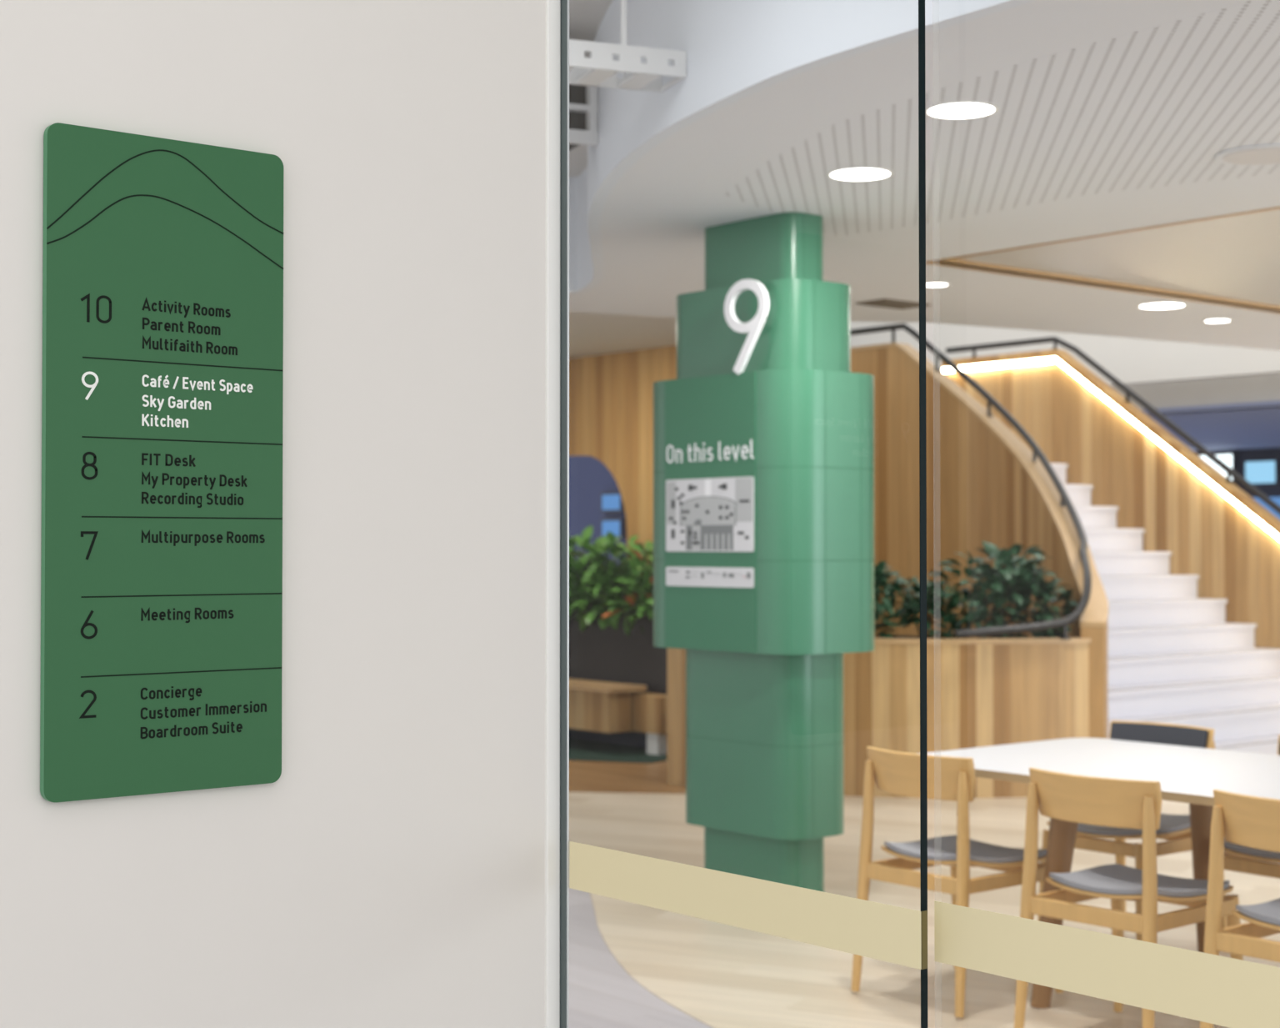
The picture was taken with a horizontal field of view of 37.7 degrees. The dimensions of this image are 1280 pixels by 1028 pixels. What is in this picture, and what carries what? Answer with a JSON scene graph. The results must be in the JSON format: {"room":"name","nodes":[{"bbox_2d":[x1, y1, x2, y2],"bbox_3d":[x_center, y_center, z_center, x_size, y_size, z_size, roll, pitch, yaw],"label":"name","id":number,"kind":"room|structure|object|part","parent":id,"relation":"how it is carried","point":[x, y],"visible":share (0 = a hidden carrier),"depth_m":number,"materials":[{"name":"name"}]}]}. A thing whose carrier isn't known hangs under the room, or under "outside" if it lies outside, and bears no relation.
{"room":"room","nodes":[
{"label":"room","id":0,"kind":"room"},
{"bbox_2d":[0,0,545,1027],"bbox_3d":[-2.433,-0.254,1.216,5.786,3.450,0.156,1,-1,-39],"label":"wall","id":1,"kind":"structure","parent":0,"point":[391,873],"depth_m":2.76,"materials":[{"name":"white paint"}]},
{"bbox_2d":[40,122,283,802],"bbox_3d":[-0.649,-0.067,2.571,0.349,0.894,0.016,1,-1,-39],"label":"sign","id":2,"kind":"object","parent":1,"relation":"attached to","point":[162,398],"visible":1,"depth_m":2.56,"materials":[{"name":"green"}]},
{"bbox_2d":[545,0,560,1027],"bbox_3d":[-0.189,-0.223,3.061,0.026,3.450,0.162,1,-1,-39],"label":"trim","id":3,"kind":"structure","parent":1,"relation":"attached to","point":[552,437],"depth_m":2.99,"materials":[{"name":"white"}]},
{"bbox_2d":[560,0,569,1027],"bbox_3d":[-0.152,0.027,3.037,0.003,2.950,0.120,1,-1,-39],"label":"trim","id":4,"kind":"structure","parent":1,"relation":"attached to","point":[564,107],"depth_m":3.00,"materials":[{"name":"grey"}]},
{"bbox_2d":[569,0,927,1027],"bbox_3d":[0.129,0.030,2.708,0.013,2.908,0.744,1,-1,-39],"label":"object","id":5,"kind":"structure","parent":1,"relation":"in","point":[892,933],"depth_m":2.54,"materials":[{"name":"clear glass"}]},
{"bbox_2d":[569,0,613,177],"bbox_3d":[-0.344,-1.852,7.525,5.400,0.140,18.000,1,-1,-39],"label":"ceiling","id":6,"kind":"structure","parent":0,"point":[586,17],"depth_m":6.89,"materials":[{"name":"concrete"}]},
{"bbox_2d":[569,0,686,92],"bbox_3d":[-0.220,-1.575,5.717,0.820,0.475,0.206,0,-1,-21],"label":"cable tray","id":7,"kind":"object","parent":6,"relation":"hanging from","point":[600,70],"visible":0.41,"depth_m":5.70,"materials":[{"name":"white metal"}]},
{"bbox_3d":[-0.285,-1.376,5.796,0.759,0.080,0.006,0,-1,-21],"label":"rail","id":8,"kind":"part","parent":7,"relation":"part of","materials":[{"name":"white metal"}]},
{"bbox_3d":[-0.048,-1.585,5.687,0.017,0.455,0.020,1,-1,-39],"label":"hanger rod","id":9,"kind":"part","parent":7,"relation":"part of","materials":[{"name":"white metal"}]},
{"bbox_3d":[-0.213,-1.379,5.610,0.759,0.080,0.006,0,-1,-21],"label":"rail","id":10,"kind":"part","parent":7,"relation":"part of","materials":[{"name":"white metal"}]},
{"bbox_2d":[569,455,626,600],"bbox_3d":[-3.024,0.103,23.558,0.100,3.500,13.800,1,-1,-39],"label":"wall","id":11,"kind":"structure","parent":0,"point":[588,477],"depth_m":20.50,"materials":[{"name":"blue paint"}]},
{"bbox_2d":[600,491,624,512],"bbox_3d":[-0.292,-0.126,20.111,0.054,0.220,0.360,1,-1,-39],"label":"wall screen","id":12,"kind":"object","parent":11,"relation":"attached to","point":[611,502],"visible":0.86,"depth_m":20.08,"materials":[{"name":"blue glass"}]},
{"bbox_2d":[600,517,624,538],"bbox_3d":[-0.292,0.154,20.106,0.054,0.220,0.360,1,-1,-39],"label":"wall screen","id":13,"kind":"object","parent":11,"relation":"attached to","point":[615,525],"visible":0.86,"depth_m":20.05,"materials":[{"name":"blue glass"}]},
{"bbox_2d":[569,345,676,563],"bbox_3d":[-0.919,0.241,15.537,0.150,2.950,4.650,1,-1,-39],"label":"wall","id":14,"kind":"structure","parent":0,"point":[611,395],"depth_m":14.46,"materials":[{"name":"brown wood"}]},
{"bbox_2d":[569,311,676,358],"bbox_3d":[-2.934,-1.314,12.348,7.150,0.050,7.250,1,-1,-39],"label":"wall","id":15,"kind":"structure","parent":0,"point":[590,334],"depth_m":13.26,"materials":[{"name":"white"}]},
{"bbox_2d":[568,760,1279,1027],"bbox_3d":[3.503,1.657,8.693,24.500,0.124,21.000,1,-1,-39],"label":"floor","id":16,"kind":"structure","parent":0,"point":[718,974],"depth_m":6.79,"materials":[{"name":"brown wood"}]},
{"bbox_2d":[569,737,667,763],"bbox_3d":[-1.239,1.685,14.214,4.300,0.008,1.507,-1,-1,44],"label":"rug","id":17,"kind":"object","parent":16,"relation":"on","point":[579,749],"visible":0.15,"depth_m":13.02,"materials":[{"name":"green carpet"}]},
{"bbox_2d":[569,606,667,749],"bbox_3d":[-0.626,1.190,14.356,0.360,0.988,3.020,1,-1,-39],"label":"planter box","id":18,"kind":"object","parent":17,"relation":"on","point":[608,653],"visible":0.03,"depth_m":13.53,"materials":[{"name":"black"}]},
{"bbox_2d":[569,525,622,621],"bbox_3d":[-0.403,0.497,14.024,0.699,0.834,0.705,1,-1,-39],"label":"potted shrub","id":19,"kind":"object","parent":18,"relation":"in","point":[577,582],"visible":0.31,"depth_m":13.93,"materials":[{"name":"green plant"}]},
{"bbox_2d":[569,530,653,630],"bbox_3d":[-0.157,0.515,13.698,0.742,0.776,0.730,1,-1,-39],"label":"plant","id":20,"kind":"object","parent":18,"relation":"in","point":[595,577],"visible":0.61,"depth_m":13.62,"materials":[{"name":"green plant"}]},
{"bbox_2d":[602,540,653,634],"bbox_3d":[0.081,0.519,13.415,0.721,0.706,0.679,0,-1,24],"label":"potted shrub","id":21,"kind":"object","parent":18,"relation":"in","point":[640,589],"visible":0.47,"depth_m":13.32,"materials":[{"name":"green plant"}]},
{"bbox_2d":[569,678,667,754],"bbox_3d":[-0.869,1.446,14.009,0.430,0.463,3.040,1,-1,-39],"label":"bench","id":22,"kind":"object","parent":17,"relation":"on","point":[598,706],"visible":0.42,"depth_m":13.02,"materials":[{"name":"brown wood"}]},
{"bbox_3d":[-1.016,1.391,14.070,0.200,0.280,2.760,1,-1,-39],"label":"seat","id":23,"kind":"part","parent":22,"relation":"part of","materials":[{"name":"brown wood"}]},
{"bbox_3d":[-0.966,1.233,14.075,0.360,0.035,2.820,1,-1,-39],"label":"seat","id":24,"kind":"part","parent":22,"relation":"part of","materials":[{"name":"brown wood"}]},
{"bbox_3d":[0.115,1.586,12.978,0.080,0.148,0.120,1,-1,-39],"label":"leg","id":25,"kind":"part","parent":22,"relation":"part of","materials":[{"name":"white metal"}]},
{"bbox_2d":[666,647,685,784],"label":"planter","id":26,"kind":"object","parent":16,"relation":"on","point":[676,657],"depth_m":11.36,"materials":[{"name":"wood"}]},
{"bbox_2d":[653,211,874,891],"bbox_3d":[0.493,0.199,7.658,0.587,2.764,0.932,1,-1,-39],"label":"pillar","id":27,"kind":"structure","parent":16,"relation":"on","point":[763,432],"depth_m":7.37,"materials":[{"name":"green tile"}]},
{"bbox_3d":[0.276,-0.004,7.475,0.004,1.092,0.543,1,-1,-39],"label":"sign panel","id":28,"kind":"part","parent":27,"relation":"part of","materials":[{"name":"green"}]},
{"bbox_2d":[843,635,919,797],"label":"planter","id":29,"kind":"object","parent":16,"relation":"on","point":[882,685],"depth_m":10.84,"materials":[{"name":"wood"}]},
{"bbox_2d":[874,555,914,638],"bbox_3d":[1.319,0.542,11.357,0.547,0.826,0.683,1,-1,-39],"label":"leafy shrub","id":30,"kind":"object","parent":29,"relation":"in","point":[881,577],"visible":0.21,"depth_m":11.24,"materials":[{"name":"green plant"}]},
{"bbox_2d":[886,569,970,638],"bbox_3d":[1.731,0.592,11.417,0.538,0.512,0.512,-1,-1,34],"label":"leafy shrub","id":31,"kind":"object","parent":29,"relation":"in","point":[932,600],"visible":0.75,"depth_m":11.37,"materials":[{"name":"green plant"}]},
{"bbox_2d":[850,745,1064,1017],"bbox_3d":[1.030,1.153,6.079,0.522,0.788,0.469,1,-1,-39],"label":"dining chair","id":32,"kind":"object","parent":16,"relation":"on","point":[952,778],"visible":0.89,"depth_m":5.94,"materials":[{"name":"brown wood"}]},
{"bbox_3d":[0.723,1.175,6.099,0.078,0.745,0.043,0,-1,-16],"label":"leg","id":33,"kind":"part","parent":32,"relation":"part of","materials":[{"name":"brown wood"}]},
{"bbox_3d":[0.876,0.827,5.958,0.097,0.140,0.438,1,-1,-39],"label":"backrest","id":34,"kind":"part","parent":32,"relation":"part of","materials":[{"name":"brown wood"}]},
{"bbox_3d":[1.078,1.342,6.378,0.039,0.420,0.067,-1,-1,32],"label":"leg","id":35,"kind":"part","parent":32,"relation":"part of","materials":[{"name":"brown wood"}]},
{"bbox_3d":[1.030,1.157,6.079,0.453,0.050,0.432,1,-1,-39],"label":"seat frame","id":36,"kind":"part","parent":32,"relation":"part of","materials":[{"name":"brown wood"}]},
{"bbox_3d":[0.991,1.169,5.773,0.043,0.745,0.078,-1,-1,27],"label":"leg","id":37,"kind":"part","parent":32,"relation":"part of","materials":[{"name":"brown wood"}]},
{"bbox_3d":[1.050,1.106,6.097,0.430,0.053,0.446,1,-1,-39],"label":"seat","id":38,"kind":"part","parent":32,"relation":"part of","materials":[{"name":"grey fabric"}]},
{"bbox_3d":[1.336,1.337,6.066,0.067,0.420,0.039,0,-1,-21],"label":"leg","id":39,"kind":"part","parent":32,"relation":"part of","materials":[{"name":"brown wood"}]},
{"bbox_2d":[926,636,1090,797],"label":"planter","id":40,"kind":"object","parent":16,"relation":"on","point":[985,692],"depth_m":10.82,"materials":[{"name":"wood"}]},
{"bbox_2d":[908,540,1079,638],"bbox_3d":[2.154,0.564,11.503,0.984,0.798,0.894,1,-1,-39],"label":"leafy shrub","id":41,"kind":"object","parent":40,"relation":"in","point":[1017,585],"visible":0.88,"depth_m":11.37,"materials":[{"name":"green plant"}]},
{"bbox_2d":[850,322,1279,754],"bbox_3d":[2.755,0.092,12.857,4.231,3.155,5.163,1,-1,-39],"label":"staircase","id":42,"kind":"structure","parent":16,"relation":"on","point":[1172,568],"depth_m":13.77,"materials":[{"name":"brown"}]},
{"bbox_3d":[1.909,-1.338,14.118,0.057,0.135,0.060,1,-1,-39],"label":"rail post","id":43,"kind":"part","parent":42,"relation":"part of","materials":[{"name":"grey metal"}]},
{"bbox_3d":[2.183,-1.120,13.784,0.057,0.135,0.060,1,-1,-39],"label":"rail post","id":44,"kind":"part","parent":42,"relation":"part of","materials":[{"name":"grey metal"}]},
{"bbox_3d":[2.145,-0.352,12.839,1.210,2.199,4.174,0,-1,-7],"label":"handrail","id":45,"kind":"part","parent":42,"relation":"part of","materials":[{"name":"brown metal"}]},
{"bbox_3d":[2.836,-1.366,15.907,0.057,0.089,0.060,1,-1,-39],"label":"rail post","id":46,"kind":"part","parent":42,"relation":"part of","materials":[{"name":"grey metal"}]},
{"bbox_3d":[2.490,-0.760,13.374,0.057,0.135,0.060,1,-1,-39],"label":"rail post","id":47,"kind":"part","parent":42,"relation":"part of","materials":[{"name":"grey metal"}]},
{"bbox_3d":[2.711,-0.395,12.881,0.057,0.135,0.060,1,-1,-39],"label":"rail post","id":48,"kind":"part","parent":42,"relation":"part of","materials":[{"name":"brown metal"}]},
{"bbox_3d":[3.377,-1.377,15.251,0.057,0.089,0.060,1,-1,-39],"label":"rail post","id":49,"kind":"part","parent":42,"relation":"part of","materials":[{"name":"brown metal"}]},
{"bbox_3d":[2.783,-0.076,12.348,0.057,0.135,0.060,1,-1,-39],"label":"rail post","id":50,"kind":"part","parent":42,"relation":"part of","materials":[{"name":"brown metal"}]},
{"bbox_3d":[2.459,0.670,10.842,0.057,0.105,0.060,1,-1,-39],"label":"rail post","id":51,"kind":"part","parent":42,"relation":"part of","materials":[{"name":"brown metal"}]},
{"bbox_3d":[4.288,-0.016,14.123,0.048,2.895,5.163,1,-1,-39],"label":"handrail","id":52,"kind":"part","parent":42,"relation":"part of","materials":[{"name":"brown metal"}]},
{"bbox_3d":[3.822,-0.923,14.703,0.057,0.089,0.060,1,-1,-39],"label":"rail post","id":53,"kind":"part","parent":42,"relation":"part of","materials":[{"name":"brown metal"}]},
{"bbox_3d":[4.395,-0.283,13.997,0.057,0.089,0.060,1,-1,-39],"label":"rail post","id":54,"kind":"part","parent":42,"relation":"part of","materials":[{"name":"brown metal"}]},
{"bbox_2d":[919,737,1279,1008],"bbox_3d":[1.955,1.183,5.784,1.100,0.743,2.270,1,-1,-39],"label":"dining table","id":55,"kind":"object","parent":16,"relation":"on","point":[1191,775],"visible":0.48,"depth_m":6.08,"materials":[{"name":"grey laminate"}]},
{"bbox_3d":[1.318,1.220,5.921,0.181,0.672,0.084,0,-1,-24],"label":"leg","id":56,"kind":"part","parent":55,"relation":"part of","materials":[{"name":"brown wood"}]},
{"bbox_3d":[1.941,1.229,6.435,0.084,0.672,0.181,-1,-1,35],"label":"leg","id":57,"kind":"part","parent":55,"relation":"part of","materials":[{"name":"brown wood"}]},
{"bbox_2d":[1014,767,1243,1027],"bbox_3d":[1.440,1.143,5.502,0.522,0.788,0.469,1,-1,-41],"label":"dining chair","id":58,"kind":"object","parent":16,"relation":"on","point":[1110,802],"visible":0.92,"depth_m":5.38,"materials":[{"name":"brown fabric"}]},
{"bbox_3d":[1.133,1.165,5.513,0.078,0.745,0.043,0,-1,-18],"label":"leg","id":59,"kind":"part","parent":58,"relation":"part of","materials":[{"name":"brown wood"}]},
{"bbox_3d":[1.291,0.817,5.377,0.097,0.140,0.438,1,-1,-41],"label":"backrest","id":60,"kind":"part","parent":58,"relation":"part of","materials":[{"name":"brown wood"}]},
{"bbox_3d":[1.480,1.333,5.803,0.039,0.420,0.067,-1,-1,30],"label":"leg","id":61,"kind":"part","parent":58,"relation":"part of","materials":[{"name":"brown wood"}]},
{"bbox_3d":[1.440,1.147,5.503,0.453,0.050,0.432,1,-1,-41],"label":"seat frame","id":62,"kind":"part","parent":58,"relation":"part of","materials":[{"name":"brown wood"}]},
{"bbox_3d":[1.460,1.096,5.521,0.430,0.053,0.446,1,-1,-41],"label":"seat","id":63,"kind":"part","parent":58,"relation":"part of","materials":[{"name":"grey fabric"}]},
{"bbox_3d":[1.411,1.159,5.196,0.043,0.745,0.078,0,-1,26],"label":"leg","id":64,"kind":"part","parent":58,"relation":"part of","materials":[{"name":"brown wood"}]},
{"bbox_3d":[1.747,1.327,5.498,0.067,0.420,0.039,0,-1,-22],"label":"leg","id":65,"kind":"part","parent":58,"relation":"part of","materials":[{"name":"brown wood"}]},
{"bbox_2d":[1037,720,1227,939],"bbox_3d":[1.769,1.165,6.753,0.522,0.788,0.469,1,-1,-39],"label":"dining chair","id":66,"kind":"object","parent":16,"relation":"on","point":[1175,828],"visible":0.43,"depth_m":6.71,"materials":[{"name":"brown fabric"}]},
{"bbox_3d":[1.462,1.349,6.759,0.067,0.420,0.039,0,-1,-21],"label":"leg","id":67,"kind":"part","parent":66,"relation":"part of","materials":[{"name":"brown wood"}]},
{"bbox_3d":[1.748,1.117,6.736,0.430,0.053,0.446,1,-1,-39],"label":"seat","id":68,"kind":"part","parent":66,"relation":"part of","materials":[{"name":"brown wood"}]},
{"bbox_3d":[1.807,1.191,7.057,0.043,0.745,0.078,-1,-1,27],"label":"leg","id":69,"kind":"part","parent":66,"relation":"part of","materials":[{"name":"brown wood"}]},
{"bbox_3d":[1.768,1.169,6.752,0.453,0.050,0.432,1,-1,-39],"label":"seat frame","id":70,"kind":"part","parent":66,"relation":"part of","materials":[{"name":"brown wood"}]},
{"bbox_3d":[1.720,1.343,6.447,0.039,0.420,0.067,-1,-1,32],"label":"leg","id":71,"kind":"part","parent":66,"relation":"part of","materials":[{"name":"brown wood"}]},
{"bbox_3d":[1.922,0.843,6.885,0.097,0.140,0.438,1,-1,-39],"label":"backrest","id":72,"kind":"part","parent":66,"relation":"part of","materials":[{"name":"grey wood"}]},
{"bbox_3d":[2.075,1.186,6.731,0.078,0.745,0.043,0,-1,-16],"label":"leg","id":73,"kind":"part","parent":66,"relation":"part of","materials":[{"name":"brown wood"}]},
{"bbox_2d":[1200,789,1279,1027],"bbox_3d":[1.831,1.135,4.996,0.522,0.788,0.469,1,-1,-39],"label":"dining chair","id":74,"kind":"object","parent":16,"relation":"on","point":[1251,821],"visible":0.96,"depth_m":4.99,"materials":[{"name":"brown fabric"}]},
{"bbox_3d":[1.524,1.157,5.017,0.078,0.745,0.043,0,-1,-16],"label":"leg","id":75,"kind":"part","parent":74,"relation":"part of","materials":[{"name":"brown wood"}]},
{"bbox_3d":[1.678,0.808,4.875,0.097,0.140,0.438,1,-1,-39],"label":"backrest","id":76,"kind":"part","parent":74,"relation":"part of","materials":[{"name":"brown wood"}]},
{"bbox_3d":[1.832,1.139,4.997,0.453,0.050,0.432,1,-1,-39],"label":"seat frame","id":77,"kind":"part","parent":74,"relation":"part of","materials":[{"name":"brown wood"}]},
{"bbox_3d":[1.852,1.087,5.014,0.430,0.053,0.446,1,-1,-39],"label":"seat","id":78,"kind":"part","parent":74,"relation":"part of","materials":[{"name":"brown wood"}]},
{"bbox_2d":[1208,734,1279,878],"bbox_3d":[2.217,1.156,6.240,0.522,0.788,0.469,1,-1,-38],"label":"dining chair","id":79,"kind":"object","parent":16,"relation":"on","point":[1237,857],"visible":0.35,"depth_m":6.15,"materials":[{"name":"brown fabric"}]},
{"bbox_3d":[2.196,1.108,6.224,0.430,0.053,0.446,1,-1,-38],"label":"seat","id":80,"kind":"part","parent":79,"relation":"part of","materials":[{"name":"grey fabric"}]},
{"bbox_3d":[2.217,1.160,6.239,0.453,0.050,0.432,1,-1,-38],"label":"seat frame","id":81,"kind":"part","parent":79,"relation":"part of","materials":[{"name":"brown wood"}]},
{"bbox_3d":[2.374,0.834,6.367,0.097,0.140,0.438,1,-1,-38],"label":"backrest","id":82,"kind":"part","parent":79,"relation":"part of","materials":[{"name":"brown wood"}]},
{"bbox_2d":[569,0,1279,350],"bbox_3d":[3.411,-1.214,7.046,10.200,0.041,12.500,1,-1,-39],"label":"ceiling","id":83,"kind":"structure","parent":0,"point":[655,218],"depth_m":6.69,"materials":[{"name":"white paint"}]},
{"bbox_2d":[569,0,1036,293],"bbox_3d":[1.061,-1.527,4.981,3.963,0.595,12.306,1,-1,-39],"label":"bulkhead","id":84,"kind":"object","parent":83,"relation":"attached to","point":[736,50],"visible":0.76,"depth_m":5.60,"materials":[{"name":"white paint"}]},
{"bbox_2d":[569,84,598,150],"bbox_3d":[-0.564,-1.500,6.901,0.790,0.275,0.321,0,-1,-23],"label":"box","id":85,"kind":"object","parent":84,"relation":"attached to","point":[583,107],"visible":0.19,"depth_m":6.90,"materials":[{"name":"grey metal"}]},
{"bbox_3d":[-0.508,-1.502,6.773,0.790,0.275,0.040,0,-1,-23],"label":"frame rail","id":86,"kind":"part","parent":85,"relation":"part of","materials":[{"name":"white metal"}]},
{"bbox_3d":[-0.178,-1.499,6.915,0.030,0.185,0.040,0,-1,-23],"label":"frame post","id":87,"kind":"part","parent":85,"relation":"part of","materials":[{"name":"white metal"}]},
{"bbox_2d":[826,166,893,180],"bbox_3d":[0.778,-1.200,6.624,0.234,0.004,0.234,1,-1,-39],"label":"recessed light","id":88,"kind":"object","parent":83,"relation":"in","point":[862,173],"visible":1,"depth_m":6.61,"materials":[{"name":"white plastic"}]},
{"bbox_2d":[855,298,931,309],"bbox_3d":[1.374,-1.134,10.161,0.360,0.014,0.220,1,-1,-39],"label":"ceiling vent","id":89,"kind":"object","parent":83,"relation":"in","point":[884,302],"visible":0.9,"depth_m":10.11,"materials":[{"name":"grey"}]},
{"bbox_2d":[925,282,949,286],"bbox_3d":[1.488,-1.152,9.425,0.140,0.004,0.140,1,-1,-39],"label":"recessed light","id":90,"kind":"object","parent":83,"relation":"in","point":[927,284],"visible":0.75,"depth_m":9.42,"materials":[{"name":"white plastic"}]},
{"bbox_2d":[925,100,999,119],"bbox_3d":[0.969,-1.216,5.654,0.224,0.004,0.224,1,-1,-39],"label":"recessed light","id":91,"kind":"object","parent":83,"relation":"in","point":[962,109],"visible":0.94,"depth_m":5.65,"materials":[{"name":"white"}]},
{"bbox_2d":[925,259,1279,314],"bbox_3d":[3.508,-1.154,10.488,5.670,0.044,0.030,1,-1,-39],"label":"trim","id":92,"kind":"structure","parent":83,"relation":"attached to","point":[1035,272],"depth_m":9.52,"materials":[{"name":"brown wood"}]},
{"bbox_2d":[925,206,1279,262],"bbox_3d":[4.143,-1.243,5.271,0.030,0.044,8.830,1,-1,-39],"label":"trim","id":93,"kind":"structure","parent":83,"relation":"attached to","point":[1275,207],"depth_m":7.88,"materials":[{"name":"brown wood"}]},
{"bbox_2d":[1137,302,1186,309],"bbox_3d":[2.853,-1.138,10.253,0.260,0.004,0.260,1,-1,-39],"label":"recessed light","id":94,"kind":"object","parent":83,"relation":"in","point":[1153,305],"visible":1,"depth_m":10.23,"materials":[{"name":"white plastic"}]},
{"bbox_2d":[1140,303,1184,308],"bbox_3d":[2.853,-1.138,10.253,0.236,0.002,0.236,1,-1,-39],"label":"diffuser","id":95,"kind":"object","parent":94,"relation":"attached to","point":[1147,305],"depth_m":10.23,"materials":[{"name":"white plastic"}]},
{"bbox_2d":[1202,318,1231,322],"bbox_3d":[3.367,-1.126,10.935,0.164,0.004,0.164,1,-1,-39],"label":"recessed light","id":96,"kind":"object","parent":83,"relation":"in","point":[1217,320],"visible":1,"depth_m":10.91,"materials":[{"name":"white plastic"}]},
{"bbox_2d":[1205,319,1229,322],"bbox_3d":[3.367,-1.126,10.935,0.140,0.002,0.140,1,-1,-39],"label":"diffuser","id":97,"kind":"object","parent":96,"relation":"attached to","point":[1207,320],"depth_m":10.91,"materials":[{"name":"white plastic"}]},
{"bbox_2d":[1215,143,1279,164],"bbox_3d":[2.095,-1.202,6.284,0.320,0.009,0.320,1,-1,-39],"label":"ceiling speaker","id":98,"kind":"object","parent":83,"relation":"attached to","point":[1262,154],"visible":1,"depth_m":6.27,"materials":[{"name":"white plastic"}]},
{"bbox_2d":[850,321,1279,386],"bbox_3d":[4.509,-3.205,16.086,0.150,4.140,13.000,1,-1,-39],"label":"wall","id":99,"kind":"structure","parent":0,"point":[1132,361],"depth_m":16.34,"materials":[{"name":"white paint"}]},
{"bbox_2d":[934,900,1279,1027],"bbox_3d":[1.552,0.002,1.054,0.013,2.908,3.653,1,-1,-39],"label":"strip","id":100,"kind":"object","parent":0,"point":[1201,986],"depth_m":2.23,"materials":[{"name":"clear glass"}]},
{"bbox_2d":[1112,373,1279,414],"bbox_3d":[4.856,-1.056,16.335,0.150,0.330,13.000,1,-1,-39],"label":"wall","id":101,"kind":"structure","parent":0,"point":[1261,387],"depth_m":16.16,"materials":[{"name":"concrete"}]},
{"bbox_2d":[1140,400,1279,450],"bbox_3d":[7.152,-0.878,18.225,6.200,0.040,13.000,1,-1,-39],"label":"wall","id":102,"kind":"structure","parent":0,"point":[1253,427],"depth_m":18.22,"materials":[{"name":"blue paint"}]},
{"bbox_2d":[1193,447,1279,494],"bbox_3d":[9.448,0.474,20.095,0.150,2.640,13.000,1,-1,-39],"label":"wall","id":103,"kind":"structure","parent":0,"point":[1266,452],"depth_m":22.51,"materials":[{"name":"blue"}]},
{"bbox_2d":[1196,451,1236,484],"bbox_3d":[6.992,-0.498,22.915,0.054,0.500,0.650,1,-1,-39],"label":"wall screen","id":104,"kind":"object","parent":103,"relation":"attached to","point":[1229,458],"visible":0.14,"depth_m":22.74,"materials":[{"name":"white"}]},
{"bbox_2d":[1243,458,1279,485],"bbox_3d":[7.421,-0.497,22.394,0.054,0.320,0.460,1,-1,-39],"label":"wall screen","id":105,"kind":"object","parent":103,"relation":"attached to","point":[1260,472],"visible":0.89,"depth_m":22.35,"materials":[{"name":"blue"}]},
{"bbox_2d":[1249,494,1279,519],"bbox_3d":[7.453,-0.043,22.347,0.054,0.370,0.660,1,-1,-39],"label":"wall screen","id":106,"kind":"object","parent":103,"relation":"attached to","point":[1276,497],"visible":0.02,"depth_m":22.25,"materials":[{"name":"blue"}]},
{"bbox_3d":[7.455,-0.043,22.349,0.050,0.370,0.660,1,-1,-39],"label":"screen frame","id":107,"kind":"part","parent":106,"relation":"part of","materials":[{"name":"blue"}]}
]}

